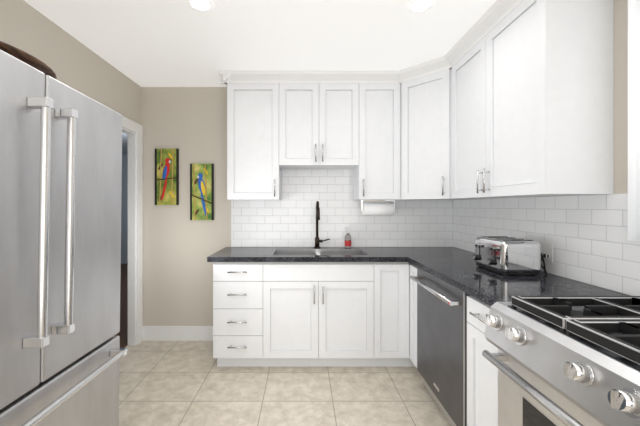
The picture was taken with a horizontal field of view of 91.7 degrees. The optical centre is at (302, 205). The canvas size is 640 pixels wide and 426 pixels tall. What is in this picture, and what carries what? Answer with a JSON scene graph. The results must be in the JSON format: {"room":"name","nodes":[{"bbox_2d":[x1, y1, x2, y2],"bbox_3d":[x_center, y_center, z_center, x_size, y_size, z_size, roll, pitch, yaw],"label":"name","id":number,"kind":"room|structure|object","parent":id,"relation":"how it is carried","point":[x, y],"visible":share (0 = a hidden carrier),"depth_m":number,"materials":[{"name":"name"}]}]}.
{"room":"kitchen","nodes":[
{"label":"kitchen","id":0,"kind":"room"},
{"bbox_2d":[0,0,140,124],"bbox_3d":[-1.615,0.073,0.715,0.070,2.473,4.630,0,0,0],"label":"wall","id":1,"kind":"structure","parent":0,"point":[68,59],"depth_m":2.09,"materials":[{"name":"paint"}]},
{"bbox_2d":[122,116,142,344],"bbox_3d":[-1.605,0.265,2.530,0.087,2.090,0.980,0,0,0],"label":"door frame","id":2,"kind":"structure","parent":1,"relation":"attached to","point":[133,130],"depth_m":2.92,"materials":[{"name":"paint"}]},
{"bbox_2d":[114,132,127,347],"bbox_3d":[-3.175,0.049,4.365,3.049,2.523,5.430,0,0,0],"label":"doorway","id":3,"kind":"structure","parent":0,"point":[123,333],"depth_m":6.69,"materials":[{"name":"paint"}]},
{"bbox_2d":[141,87,230,325],"bbox_3d":[-0.065,0.073,3.080,3.270,2.473,0.100,0,0,0],"label":"wall","id":4,"kind":"structure","parent":0,"point":[179,245],"depth_m":3.03,"materials":[{"name":"paint"}]},
{"bbox_2d":[155,149,178,204],"bbox_3d":[-1.325,-0.283,3.014,0.226,0.548,0.030,0,0,0],"label":"painting","id":5,"kind":"object","parent":4,"relation":"attached to","point":[166,176],"visible":1,"depth_m":3.01,"materials":[{"name":"paint"}]},
{"bbox_2d":[142,326,212,340],"bbox_3d":[-1.148,1.242,3.022,0.863,0.137,0.015,0,0,0],"label":"baseboard","id":6,"kind":"structure","parent":4,"relation":"attached to","point":[177,333],"depth_m":3.00,"materials":[{"name":"paint"}]},
{"bbox_2d":[190,164,213,219],"bbox_3d":[-0.983,-0.137,3.014,0.226,0.548,0.030,0,0,0],"label":"painting","id":7,"kind":"object","parent":4,"relation":"attached to","point":[201,191],"visible":1,"depth_m":3.01,"materials":[{"name":"paint"}]},
{"bbox_2d":[223,72,286,199],"bbox_3d":[-0.408,-0.609,2.870,0.512,1.104,0.319,0,0,0],"label":"upper cabinet","id":8,"kind":"object","parent":4,"relation":"attached to","point":[256,101],"depth_m":2.72,"materials":[{"name":"paint"}]},
{"bbox_2d":[287,72,350,168],"bbox_3d":[0.140,-0.760,2.870,0.699,0.803,0.319,0,0,0],"label":"upper cabinet","id":9,"kind":"object","parent":4,"relation":"attached to","point":[318,103],"depth_m":2.72,"materials":[{"name":"paint"}]},
{"bbox_2d":[231,169,450,246],"bbox_3d":[0.380,0.021,3.025,2.160,0.757,0.009,0,0,0],"label":"tile backsplash","id":10,"kind":"structure","parent":4,"relation":"attached to","point":[290,221],"depth_m":3.02,"materials":[{"name":"white tile"}]},
{"bbox_2d":[347,70,394,199],"bbox_3d":[0.672,-0.609,2.845,0.481,1.104,0.368,0,0,0],"label":"upper cabinet","id":11,"kind":"object","parent":4,"relation":"attached to","point":[372,91],"depth_m":2.72,"materials":[{"name":"paint"}]},
{"bbox_2d":[361,200,395,214],"bbox_3d":[0.705,0.015,2.915,0.320,0.143,0.112,0,0,0],"label":"paper towel holder","id":12,"kind":"object","parent":11,"relation":"attached to","point":[377,208],"visible":1,"depth_m":2.87,"materials":[{"name":"white paper"}]},
{"bbox_2d":[395,54,446,199],"bbox_3d":[1.130,-0.609,2.685,0.677,1.104,0.688,0,0,0],"label":"upper cabinet","id":13,"kind":"object","parent":4,"relation":"attached to","point":[420,89],"depth_m":2.58,"materials":[{"name":"paint"}]},
{"bbox_2d":[24,0,496,86],"bbox_3d":[-0.065,-1.203,0.715,3.270,0.080,4.830,0,0,0],"label":"ceiling","id":14,"kind":"structure","parent":0,"point":[161,43],"depth_m":2.09,"materials":[{"name":"paint"}]},
{"bbox_2d":[186,0,213,12],"bbox_3d":[-0.590,-1.160,1.780,0.156,0.004,0.156,0,0,0],"label":"recessed light","id":15,"kind":"object","parent":14,"relation":"in","point":[204,6],"visible":1,"depth_m":1.79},
{"bbox_2d":[407,0,434,13],"bbox_3d":[0.680,-1.160,1.790,0.156,0.004,0.156,0,0,0],"label":"recessed light","id":16,"kind":"object","parent":14,"relation":"in","point":[417,6],"visible":1,"depth_m":1.79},
{"bbox_2d":[119,341,450,425],"bbox_3d":[-0.755,1.340,0.815,4.650,0.060,5.030,0,0,0],"label":"floor","id":17,"kind":"structure","parent":0,"point":[176,383],"depth_m":2.17,"materials":[{"name":"tile"}]},
{"bbox_2d":[0,49,127,425],"bbox_3d":[-1.196,0.421,1.047,0.760,1.756,0.907,0,-1,0],"label":"fridge","id":18,"kind":"object","parent":17,"relation":"on","point":[62,352],"visible":1,"depth_m":1.10,"materials":[{"name":"metal"}]},
{"bbox_2d":[0,41,56,78],"bbox_3d":[-1.160,-0.477,1.042,0.520,0.046,0.520,0,-1,0],"label":"bowl","id":19,"kind":"object","parent":18,"relation":"on","point":[31,60],"visible":0.25,"depth_m":1.03,"materials":[{"name":"brown wood"}]},
{"bbox_2d":[213,262,276,366],"bbox_3d":[-0.486,0.875,2.742,0.454,0.868,0.574,0,0,0],"label":"base cabinet","id":20,"kind":"object","parent":17,"relation":"on","point":[242,291],"depth_m":2.46,"materials":[{"name":"paint"}]},
{"bbox_2d":[207,247,474,261],"bbox_3d":[0.358,0.510,2.729,2.221,0.220,0.599,0,0,0],"label":"countertop","id":21,"kind":"structure","parent":20,"relation":"on","point":[227,254],"depth_m":2.61,"materials":[{"name":"black stone"}]},
{"bbox_2d":[314,201,329,247],"bbox_3d":[0.181,0.176,2.865,0.152,0.446,0.239,0,0,0],"label":"faucet","id":22,"kind":"object","parent":21,"relation":"on","point":[317,241],"visible":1,"depth_m":2.94,"materials":[{"name":"black metal"}]},
{"bbox_2d":[345,228,350,247],"bbox_3d":[0.430,0.303,2.965,0.064,0.192,0.064,0,0,0],"label":"soap bottle","id":23,"kind":"object","parent":21,"relation":"on","point":[347,240],"visible":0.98,"depth_m":2.94,"materials":[{"name":"red plastic"}]},
{"bbox_2d":[273,270,364,366],"bbox_3d":[0.130,0.979,2.742,0.891,0.660,0.574,0,0,0],"label":"base cabinet","id":24,"kind":"object","parent":17,"relation":"on","point":[314,314],"depth_m":2.47,"materials":[{"name":"paint"}]},
{"bbox_2d":[353,262,404,366],"bbox_3d":[0.683,0.875,2.718,0.361,0.868,0.623,0,0,0],"label":"base cabinet","id":25,"kind":"object","parent":17,"relation":"on","point":[384,282],"depth_m":2.46,"materials":[{"name":"paint"}]},
{"bbox_2d":[403,255,629,305],"bbox_3d":[1.139,0.420,1.853,0.661,0.039,1.140,0,0,0],"label":"countertop","id":26,"kind":"structure","parent":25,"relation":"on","point":[459,269],"depth_m":1.64,"materials":[{"name":"black stone"}]},
{"bbox_2d":[472,236,540,274],"bbox_3d":[1.243,0.299,1.920,0.254,0.200,0.310,0,0,0],"label":"toaster","id":27,"kind":"object","parent":26,"relation":"on","point":[504,255],"visible":1,"depth_m":1.77,"materials":[{"name":"silver metal"}]},
{"bbox_2d":[405,262,416,367],"bbox_3d":[1.139,0.875,2.371,0.661,0.868,0.206,0,0,0],"label":"base cabinet","id":28,"kind":"object","parent":17,"relation":"on","point":[410,270],"depth_m":2.44,"materials":[{"name":"paint"}]},
{"bbox_2d":[410,267,469,425],"bbox_3d":[1.090,0.876,1.935,0.640,0.865,0.659,0,0,0],"label":"dishwasher","id":29,"kind":"object","parent":17,"relation":"on","point":[441,337],"visible":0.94,"depth_m":1.84,"materials":[{"name":"metal"}]},
{"bbox_2d":[467,296,497,425],"bbox_3d":[1.157,0.875,1.442,0.624,0.868,0.318,0,0,0],"label":"base cabinet","id":30,"kind":"object","parent":17,"relation":"on","point":[482,376],"depth_m":1.50,"materials":[{"name":"paint"}]},
{"bbox_2d":[482,296,639,425],"bbox_3d":[1.087,0.827,0.826,0.742,0.964,0.908,0,0,0],"label":"range","id":31,"kind":"object","parent":17,"relation":"on","point":[565,360],"visible":1,"depth_m":0.96,"materials":[{"name":"metal"}]},
{"bbox_2d":[496,0,627,198],"bbox_3d":[1.520,0.073,0.665,0.100,2.473,4.730,0,0,0],"label":"wall","id":32,"kind":"structure","parent":0,"point":[620,96],"depth_m":1.44,"materials":[{"name":"paint"}]},
{"bbox_2d":[447,0,613,199],"bbox_3d":[1.285,-0.609,1.969,0.367,1.104,1.006,0,0,0],"label":"upper cabinet","id":33,"kind":"object","parent":32,"relation":"attached to","point":[507,99],"depth_m":1.56,"materials":[{"name":"paint"}]},
{"bbox_2d":[451,193,639,295],"bbox_3d":[1.465,0.171,1.615,0.009,0.456,2.830,0,0,0],"label":"tile backsplash","id":34,"kind":"structure","parent":32,"relation":"attached to","point":[586,236],"depth_m":1.69,"materials":[{"name":"white tile"}]},
{"bbox_2d":[541,242,552,273],"bbox_3d":[1.417,0.309,1.840,0.088,0.181,0.079,0,0,0],"label":"electrical outlet plate","id":35,"kind":"object","parent":34,"relation":"attached to","point":[547,255],"visible":0.81,"depth_m":1.83,"materials":[{"name":"white plastic"}]},
{"bbox_2d":[628,0,639,240],"bbox_3d":[1.425,-0.443,1.170,0.050,1.185,0.540,0,0,0],"label":"panel","id":36,"kind":"object","parent":32,"relation":"hanging from","point":[633,120],"visible":1,"depth_m":1.34,"materials":[{"name":"wood"}]}
]}

